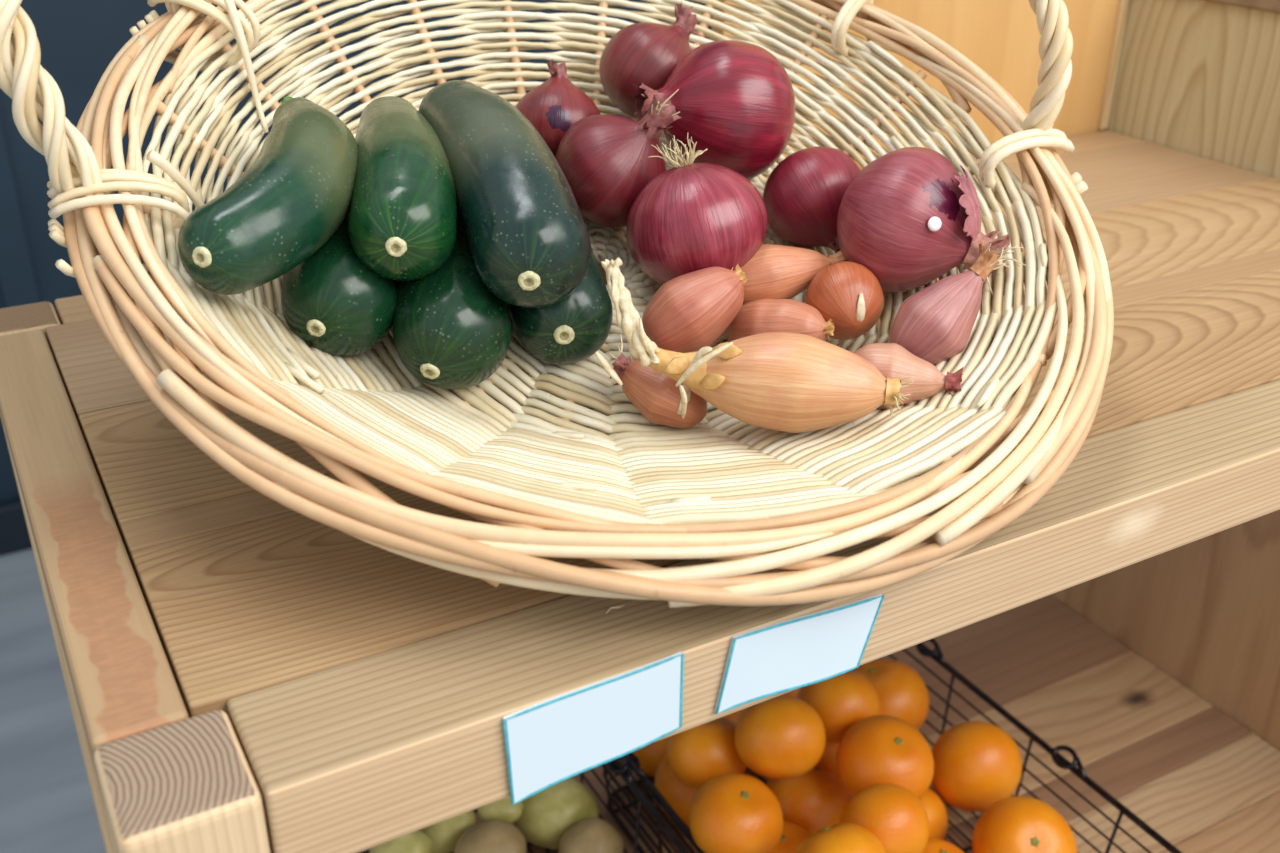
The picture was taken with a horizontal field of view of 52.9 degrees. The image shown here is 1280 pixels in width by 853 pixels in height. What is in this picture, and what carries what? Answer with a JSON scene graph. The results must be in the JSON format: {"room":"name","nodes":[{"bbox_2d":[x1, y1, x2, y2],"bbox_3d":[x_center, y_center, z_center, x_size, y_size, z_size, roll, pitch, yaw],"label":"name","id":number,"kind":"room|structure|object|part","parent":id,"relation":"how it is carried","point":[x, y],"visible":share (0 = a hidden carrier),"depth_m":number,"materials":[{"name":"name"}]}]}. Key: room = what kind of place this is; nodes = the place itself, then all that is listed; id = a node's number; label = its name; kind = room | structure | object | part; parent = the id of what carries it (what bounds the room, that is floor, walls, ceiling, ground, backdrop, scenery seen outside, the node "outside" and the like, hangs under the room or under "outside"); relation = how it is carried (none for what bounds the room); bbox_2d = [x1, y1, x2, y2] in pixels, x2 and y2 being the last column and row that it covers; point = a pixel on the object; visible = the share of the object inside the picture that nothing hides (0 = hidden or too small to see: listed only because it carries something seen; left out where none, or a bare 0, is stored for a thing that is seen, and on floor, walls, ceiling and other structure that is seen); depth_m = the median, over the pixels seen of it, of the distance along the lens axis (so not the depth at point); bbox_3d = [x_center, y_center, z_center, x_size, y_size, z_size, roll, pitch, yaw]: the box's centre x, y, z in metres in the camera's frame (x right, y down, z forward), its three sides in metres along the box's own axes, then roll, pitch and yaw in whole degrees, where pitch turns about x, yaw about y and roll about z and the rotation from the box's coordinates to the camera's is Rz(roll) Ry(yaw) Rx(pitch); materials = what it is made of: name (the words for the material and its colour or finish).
{"room":"shop","nodes":[
{"label":"shop","id":0,"kind":"room"},
{"bbox_2d":[0,549,105,852],"bbox_3d":[1.685,0.629,1.517,12.000,0.050,4.200,-14,30,-26],"label":"floor","id":1,"kind":"structure","parent":0,"point":[47,805],"depth_m":1.79,"materials":[{"name":"plastic"}]},
{"bbox_2d":[0,0,1279,852],"bbox_3d":[0.160,0.118,0.936,1.038,1.360,0.600,-14,30,-26],"label":"shelving unit","id":2,"kind":"object","parent":1,"relation":"on","point":[244,671],"visible":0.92,"depth_m":0.66,"materials":[{"name":"brown wood"}]},
{"bbox_3d":[-0.394,0.332,1.012,0.045,0.900,0.047,-14,30,-26],"label":"corner post","id":3,"kind":"part","parent":2,"relation":"part of","materials":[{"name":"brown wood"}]},
{"bbox_3d":[-0.282,0.044,0.635,0.034,0.042,0.414,-14,30,-26],"label":"rail","id":4,"kind":"part","parent":2,"relation":"part of","materials":[{"name":"brown wood"}]},
{"bbox_3d":[-0.165,0.519,0.650,0.047,0.900,0.055,-14,30,-26],"label":"corner post","id":5,"kind":"part","parent":2,"relation":"part of","materials":[{"name":"brown wood"}]},
{"bbox_2d":[373,263,606,349],"bbox_3d":[-0.077,-0.103,0.808,0.220,0.065,0.060,-14,30,-26],"label":"wooden riser","id":6,"kind":"object","parent":2,"relation":"on","point":[601,268],"visible":0.02,"depth_m":0.81,"materials":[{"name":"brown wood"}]},
{"bbox_2d":[358,755,689,852],"bbox_3d":[-0.086,0.409,0.906,0.325,0.114,0.446,-14,30,-26],"label":"wire basket","id":7,"kind":"object","parent":2,"relation":"on","point":[614,766],"visible":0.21,"depth_m":1.04,"materials":[{"name":"black metal"}]},
{"bbox_2d":[369,829,431,852],"bbox_3d":[-0.194,0.342,1.039,0.053,0.041,0.042,6,28,11],"label":"potato","id":8,"kind":"object","parent":7,"relation":"in","point":[417,841],"visible":0.66,"depth_m":1.02,"materials":[{"name":"food"}]},
{"bbox_2d":[420,810,475,852],"bbox_3d":[-0.162,0.337,1.074,0.050,0.040,0.038,-2,27,-4],"label":"potato","id":9,"kind":"object","parent":7,"relation":"in","point":[444,835],"visible":0.43,"depth_m":1.06,"materials":[{"name":"food"}]},
{"bbox_2d":[454,819,525,852],"bbox_3d":[-0.121,0.343,1.038,0.058,0.048,0.051,-3,27,-8],"label":"potato","id":10,"kind":"object","parent":7,"relation":"in","point":[494,835],"visible":1,"depth_m":1.02,"materials":[{"name":"beige food"}]},
{"bbox_2d":[478,796,522,822],"bbox_3d":[-0.117,0.320,1.078,0.038,0.031,0.033,-3,27,-6],"label":"potato","id":11,"kind":"object","parent":7,"relation":"in","point":[502,809],"visible":0.67,"depth_m":1.06,"materials":[{"name":"food"}]},
{"bbox_2d":[514,777,598,848],"bbox_3d":[-0.072,0.331,1.103,0.074,0.060,0.064,0,27,-1],"label":"potato","id":12,"kind":"object","parent":7,"relation":"in","point":[546,815],"visible":0.64,"depth_m":1.08,"materials":[{"name":"food"}]},
{"bbox_2d":[558,818,623,852],"bbox_3d":[-0.041,0.345,1.055,0.051,0.047,0.051,-22,35,-37],"label":"potato","id":13,"kind":"object","parent":7,"relation":"in","point":[589,835],"visible":1,"depth_m":1.04,"materials":[{"name":"beige food"}]},
{"bbox_2d":[0,0,1113,607],"bbox_3d":[-0.016,-0.153,0.655,0.522,0.283,0.501,4,27,7],"label":"wicker basket","id":14,"kind":"object","parent":2,"relation":"on","point":[565,465],"visible":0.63,"depth_m":0.60,"materials":[{"name":"beige wicker"}]},
{"bbox_3d":[-0.259,-0.202,0.613,0.045,0.162,0.197,1,27,1],"label":"handle","id":15,"kind":"part","parent":14,"relation":"part of","materials":[{"name":"beige wicker"}]},
{"bbox_2d":[178,97,357,294],"bbox_3d":[-0.164,-0.111,0.603,0.060,0.062,0.148,4,27,7],"label":"zucchini","id":16,"kind":"object","parent":14,"relation":"in","point":[296,194],"visible":1,"depth_m":0.56,"materials":[{"name":"green food"}]},
{"bbox_3d":[-0.176,-0.157,0.654,0.023,0.021,0.015,-14,30,-26],"label":"stem","id":17,"kind":"part","parent":16,"relation":"part of","materials":[{"name":"green food"}]},
{"bbox_2d":[281,209,397,356],"bbox_3d":[-0.151,-0.086,0.650,0.055,0.071,0.133,-4,27,-9],"label":"zucchini","id":18,"kind":"object","parent":14,"relation":"in","point":[331,300],"visible":0.5,"depth_m":0.60,"materials":[{"name":"green food"}]},
{"bbox_2d":[392,214,510,388],"bbox_3d":[-0.102,-0.086,0.667,0.057,0.089,0.170,-5,28,-10],"label":"zucchini","id":19,"kind":"object","parent":14,"relation":"in","point":[450,331],"visible":0.52,"depth_m":0.60,"materials":[{"name":"green food"}]},
{"bbox_2d":[348,96,456,280],"bbox_3d":[-0.117,-0.121,0.640,0.051,0.065,0.143,-3,27,-7],"label":"zucchini","id":20,"kind":"object","parent":19,"relation":"on","point":[402,226],"visible":0.99,"depth_m":0.59,"materials":[{"name":"green food"}]},
{"bbox_2d":[515,59,599,157],"bbox_3d":[-0.049,-0.181,0.752,0.054,0.061,0.053,-4,27,-8],"label":"onion","id":21,"kind":"object","parent":14,"relation":"in","point":[552,107],"visible":0.61,"depth_m":0.73,"materials":[{"name":"red food"}]},
{"bbox_2d":[507,247,612,364],"bbox_3d":[-0.055,-0.099,0.690,0.051,0.090,0.165,-7,28,-14],"label":"zucchini","id":22,"kind":"object","parent":14,"relation":"in","point":[570,330],"visible":0.38,"depth_m":0.63,"materials":[{"name":"green food"}]},
{"bbox_2d":[418,80,590,307],"bbox_3d":[-0.069,-0.119,0.644,0.057,0.085,0.158,-10,29,-19],"label":"zucchini","id":23,"kind":"object","parent":22,"relation":"on","point":[519,214],"visible":0.93,"depth_m":0.60,"materials":[{"name":"green food"}]},
{"bbox_2d":[556,89,680,226],"bbox_3d":[-0.014,-0.151,0.718,0.067,0.078,0.064,-7,28,-14],"label":"onion","id":24,"kind":"object","parent":14,"relation":"in","point":[605,160],"visible":0.89,"depth_m":0.70,"materials":[{"name":"red food"}]},
{"bbox_2d":[599,0,707,118],"bbox_3d":[0.007,-0.222,0.782,0.064,0.071,0.059,6,28,11],"label":"onion","id":25,"kind":"object","parent":14,"relation":"in","point":[647,53],"visible":0.78,"depth_m":0.76,"materials":[{"name":"red food"}]},
{"bbox_2d":[608,336,706,427],"bbox_3d":[0.009,-0.022,0.636,0.052,0.041,0.032,21,34,35],"label":"shallot","id":26,"kind":"object","parent":14,"relation":"in","point":[653,393],"visible":0.88,"depth_m":0.62,"materials":[{"name":"food"}]},
{"bbox_2d":[642,264,747,352],"bbox_3d":[0.026,-0.058,0.652,0.046,0.046,0.046,18,32,31],"label":"shallot","id":27,"kind":"object","parent":14,"relation":"in","point":[689,312],"visible":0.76,"depth_m":0.64,"materials":[{"name":"food"}]},
{"bbox_2d":[626,134,767,284],"bbox_3d":[0.030,-0.106,0.686,0.075,0.100,0.075,-2,27,-4],"label":"onion","id":28,"kind":"object","parent":14,"relation":"in","point":[690,217],"visible":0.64,"depth_m":0.66,"materials":[{"name":"food"}]},
{"bbox_2d":[632,40,794,179],"bbox_3d":[0.044,-0.183,0.748,0.091,0.080,0.080,6,28,10],"label":"onion","id":29,"kind":"object","parent":14,"relation":"in","point":[734,99],"visible":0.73,"depth_m":0.72,"materials":[{"name":"red food"}]},
{"bbox_2d":[595,258,913,432],"bbox_3d":[0.054,-0.036,0.604,0.150,0.079,0.049,6,27,11],"label":"shallot","id":30,"kind":"object","parent":14,"relation":"in","point":[779,381],"visible":1,"depth_m":0.59,"materials":[{"name":"food"}]},
{"bbox_2d":[722,299,834,341],"bbox_3d":[0.070,-0.050,0.667,0.062,0.034,0.033,15,30,25],"label":"shallot","id":31,"kind":"object","parent":14,"relation":"in","point":[759,316],"visible":0.73,"depth_m":0.65,"materials":[{"name":"orange food"}]},
{"bbox_2d":[741,244,845,303],"bbox_3d":[0.078,-0.081,0.687,0.081,0.034,0.034,-2,27,-6],"label":"shallot","id":32,"kind":"object","parent":14,"relation":"in","point":[775,271],"visible":0.56,"depth_m":0.67,"materials":[{"name":"food"}]},
{"bbox_2d":[763,146,860,252],"bbox_3d":[0.100,-0.131,0.743,0.058,0.061,0.059,6,28,10],"label":"onion","id":33,"kind":"object","parent":14,"relation":"in","point":[803,194],"visible":0.69,"depth_m":0.72,"materials":[{"name":"red food"}]},
{"bbox_2d":[805,261,883,339],"bbox_3d":[0.107,-0.066,0.674,0.040,0.041,0.040,22,34,36],"label":"shallot","id":34,"kind":"object","parent":14,"relation":"in","point":[847,293],"visible":0.94,"depth_m":0.66,"materials":[{"name":"food"}]},
{"bbox_2d":[853,343,962,409],"bbox_3d":[0.126,-0.024,0.626,0.059,0.033,0.034,7,28,14],"label":"shallot","id":35,"kind":"object","parent":14,"relation":"in","point":[892,360],"visible":0.68,"depth_m":0.62,"materials":[{"name":"pink food"}]},
{"bbox_2d":[837,147,1025,294],"bbox_3d":[0.150,-0.105,0.680,0.076,0.078,0.098,-20,34,-35],"label":"onion","id":36,"kind":"object","parent":14,"relation":"in","point":[909,217],"visible":0.93,"depth_m":0.66,"materials":[{"name":"food"}]},
{"bbox_2d":[928,217,941,230],"bbox_3d":[0.150,-0.103,0.653,0.008,0.007,0.003,-5,28,-10],"label":"sticker","id":37,"kind":"object","parent":36,"relation":"attached to","point":[934,223],"depth_m":0.65,"materials":[{"name":"white paper"}]},
{"bbox_2d":[889,241,1012,365],"bbox_3d":[0.155,-0.060,0.645,0.058,0.064,0.038,0,27,0],"label":"shallot","id":38,"kind":"object","parent":14,"relation":"in","point":[935,323],"visible":0.76,"depth_m":0.64,"materials":[{"name":"food"}]},
{"bbox_3d":[0.188,-0.246,0.744,0.040,0.106,0.169,-16,53,-25],"label":"handle","id":39,"kind":"part","parent":14,"relation":"part of","materials":[{"name":"beige wicker"}]},
{"bbox_2d":[503,652,683,804],"bbox_3d":[-0.017,0.117,0.498,0.077,0.044,0.002,-14,30,-26],"label":"price card","id":40,"kind":"object","parent":2,"relation":"attached to","point":[550,742],"visible":1,"depth_m":0.50,"materials":[{"name":"white paper"}]},
{"bbox_3d":[0.050,-0.159,1.038,0.962,0.042,0.046,-14,30,-26],"label":"rail","id":41,"kind":"part","parent":2,"relation":"part of","materials":[{"name":"brown wood"}]},
{"bbox_2d":[606,604,624,613],"bbox_3d":[-0.010,0.075,0.531,0.010,0.002,0.002,-14,30,-26],"label":"bit","id":42,"kind":"object","parent":2,"relation":"on","point":[613,607],"visible":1,"depth_m":0.53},
{"bbox_3d":[0.278,0.028,0.678,0.960,0.042,0.058,-14,30,-26],"label":"rail","id":43,"kind":"part","parent":2,"relation":"part of","materials":[{"name":"brown wood"}]},
{"bbox_2d":[715,594,884,713],"bbox_3d":[0.068,0.095,0.540,0.084,0.040,0.002,-14,30,-26],"label":"price card","id":44,"kind":"object","parent":2,"relation":"attached to","point":[806,650],"visible":1,"depth_m":0.54,"materials":[{"name":"white paper"}]},
{"bbox_2d":[603,638,1181,852],"bbox_3d":[0.196,0.340,1.048,0.335,0.114,0.446,-14,30,-26],"label":"wire basket","id":45,"kind":"object","parent":2,"relation":"on","point":[1058,759],"visible":0.39,"depth_m":1.09,"materials":[{"name":"black metal"}]},
{"bbox_2d":[632,736,669,776],"bbox_3d":[0.022,0.290,1.182,0.068,0.058,0.068,-14,30,-26],"label":"orange","id":46,"kind":"object","parent":45,"relation":"in","point":[650,756],"visible":0.13,"depth_m":1.15,"materials":[{"name":"orange food"}]},
{"bbox_2d":[654,754,697,826],"bbox_3d":[0.050,0.311,1.119,0.076,0.065,0.076,-14,30,-26],"label":"orange","id":47,"kind":"object","parent":45,"relation":"in","point":[679,795],"visible":0.14,"depth_m":1.09,"materials":[{"name":"orange food"}]},
{"bbox_2d":[667,717,746,789],"bbox_3d":[0.056,0.268,1.061,0.068,0.062,0.067,-3,27,-6],"label":"orange","id":48,"kind":"object","parent":47,"relation":"on","point":[699,754],"visible":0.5,"depth_m":1.03,"materials":[{"name":"orange food"}]},
{"bbox_2d":[723,708,745,723],"bbox_3d":[0.083,0.273,1.213,0.074,0.063,0.074,-14,30,-26],"label":"orange","id":49,"kind":"object","parent":45,"relation":"in","point":[733,717],"visible":0.02,"depth_m":1.18,"materials":[{"name":"orange food"}]},
{"bbox_2d":[689,773,782,852],"bbox_3d":[0.074,0.302,0.988,0.072,0.064,0.072,-1,27,-3],"label":"orange","id":50,"kind":"object","parent":45,"relation":"in","point":[731,812],"visible":1,"depth_m":0.96,"materials":[{"name":"orange food"}]},
{"bbox_2d":[735,696,825,778],"bbox_3d":[0.111,0.247,1.023,0.072,0.070,0.068,1,27,0],"label":"orange","id":51,"kind":"object","parent":45,"relation":"in","point":[779,737],"visible":0.95,"depth_m":1.00,"materials":[{"name":"orange food"}]},
{"bbox_2d":[780,688,799,697],"bbox_3d":[0.159,0.266,1.231,0.075,0.064,0.075,-14,30,-26],"label":"orange","id":52,"kind":"object","parent":45,"relation":"in","point":[793,693],"visible":0.02,"depth_m":1.20,"materials":[{"name":"orange food"}]},
{"bbox_2d":[773,821,809,852],"bbox_3d":[0.112,0.350,1.026,0.071,0.061,0.071,-14,30,-26],"label":"orange","id":53,"kind":"object","parent":45,"relation":"in","point":[793,834],"visible":0.43,"depth_m":1.01,"materials":[{"name":"orange food"}]},
{"bbox_2d":[766,766,849,833],"bbox_3d":[0.141,0.318,1.085,0.074,0.070,0.072,0,27,-2],"label":"orange","id":54,"kind":"object","parent":45,"relation":"in","point":[815,800],"visible":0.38,"depth_m":1.05,"materials":[{"name":"orange food"}]},
{"bbox_2d":[815,741,840,779],"bbox_3d":[0.170,0.280,1.141,0.073,0.067,0.074,0,27,-1],"label":"orange","id":55,"kind":"object","parent":45,"relation":"in","point":[828,761],"visible":0.06,"depth_m":1.11,"materials":[{"name":"orange food"}]},
{"bbox_2d":[797,670,879,742],"bbox_3d":[0.167,0.235,1.085,0.069,0.065,0.069,23,35,37],"label":"orange","id":56,"kind":"object","parent":55,"relation":"on","point":[840,701],"visible":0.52,"depth_m":1.06,"materials":[{"name":"orange food"}]},
{"bbox_2d":[795,823,885,852],"bbox_3d":[0.141,0.312,0.910,0.067,0.065,0.066,-1,27,-4],"label":"orange","id":57,"kind":"object","parent":45,"relation":"in","point":[841,837],"visible":1,"depth_m":0.90,"materials":[{"name":"orange food"}]},
{"bbox_2d":[839,783,929,852],"bbox_3d":[0.182,0.300,0.963,0.068,0.068,0.062,-3,27,-6],"label":"orange","id":58,"kind":"object","parent":45,"relation":"in","point":[894,814],"visible":0.89,"depth_m":0.94,"materials":[{"name":"orange food"}]},
{"bbox_2d":[837,715,933,799],"bbox_3d":[0.196,0.269,1.027,0.077,0.070,0.076,-2,27,-4],"label":"orange","id":59,"kind":"object","parent":45,"relation":"in","point":[876,749],"visible":0.83,"depth_m":1.00,"materials":[{"name":"orange food"}]},
{"bbox_2d":[852,659,928,729],"bbox_3d":[0.225,0.255,1.191,0.083,0.077,0.084,-1,27,-3],"label":"orange","id":60,"kind":"object","parent":45,"relation":"in","point":[903,694],"visible":0.54,"depth_m":1.16,"materials":[{"name":"orange food"}]},
{"bbox_2d":[920,788,947,839],"bbox_3d":[0.227,0.334,1.092,0.068,0.062,0.067,-3,27,-7],"label":"orange","id":61,"kind":"object","parent":45,"relation":"in","point":[936,811],"visible":0.16,"depth_m":1.07,"materials":[{"name":"orange food"}]},
{"bbox_2d":[922,838,963,852],"bbox_3d":[0.233,0.359,1.017,0.068,0.060,0.068,0,27,-1],"label":"orange","id":62,"kind":"object","parent":45,"relation":"in","point":[934,845],"visible":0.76,"depth_m":1.01,"materials":[{"name":"orange food"}]},
{"bbox_2d":[931,721,1021,811],"bbox_3d":[0.288,0.293,1.107,0.079,0.080,0.070,-5,28,-10],"label":"orange","id":63,"kind":"object","parent":45,"relation":"in","point":[978,764],"visible":0.98,"depth_m":1.08,"materials":[{"name":"orange food"}]},
{"bbox_2d":[972,796,1076,852],"bbox_3d":[0.305,0.336,1.023,0.079,0.076,0.079,-23,35,-38],"label":"orange","id":64,"kind":"object","parent":45,"relation":"in","point":[1018,824],"visible":1,"depth_m":1.00,"materials":[{"name":"orange food"}]},
{"bbox_3d":[0.257,-0.439,1.072,0.449,0.490,0.018,-14,30,-26],"label":"panel","id":65,"kind":"part","parent":2,"relation":"part of","materials":[{"name":"brown wood"}]},
{"bbox_3d":[0.595,0.235,1.271,0.023,0.856,0.600,-14,30,-26],"label":"panel","id":66,"kind":"part","parent":2,"relation":"part of","materials":[{"name":"brown wood"}]},
{"bbox_3d":[0.600,-0.226,1.036,0.023,0.176,0.600,-14,30,-26],"label":"panel","id":67,"kind":"part","parent":2,"relation":"part of","materials":[{"name":"brown wood"}]},
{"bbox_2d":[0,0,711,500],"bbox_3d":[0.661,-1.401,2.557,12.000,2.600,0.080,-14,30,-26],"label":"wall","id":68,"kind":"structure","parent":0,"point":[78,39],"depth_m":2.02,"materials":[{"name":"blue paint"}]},
{"bbox_2d":[0,497,31,555],"bbox_3d":[0.676,-0.262,3.086,12.000,0.090,0.031,-14,30,-26],"label":"baseboard","id":69,"kind":"structure","parent":68,"relation":"attached to","point":[14,534],"depth_m":2.19,"materials":[{"name":"blue paint"}]},
{"bbox_2d":[0,0,426,307],"bbox_3d":[-0.690,-1.043,1.829,2.090,2.600,0.016,-14,30,-26],"label":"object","id":70,"kind":"structure","parent":68,"relation":"attached to","point":[17,280],"depth_m":2.03,"materials":[{"name":"blue paint"}]}
]}

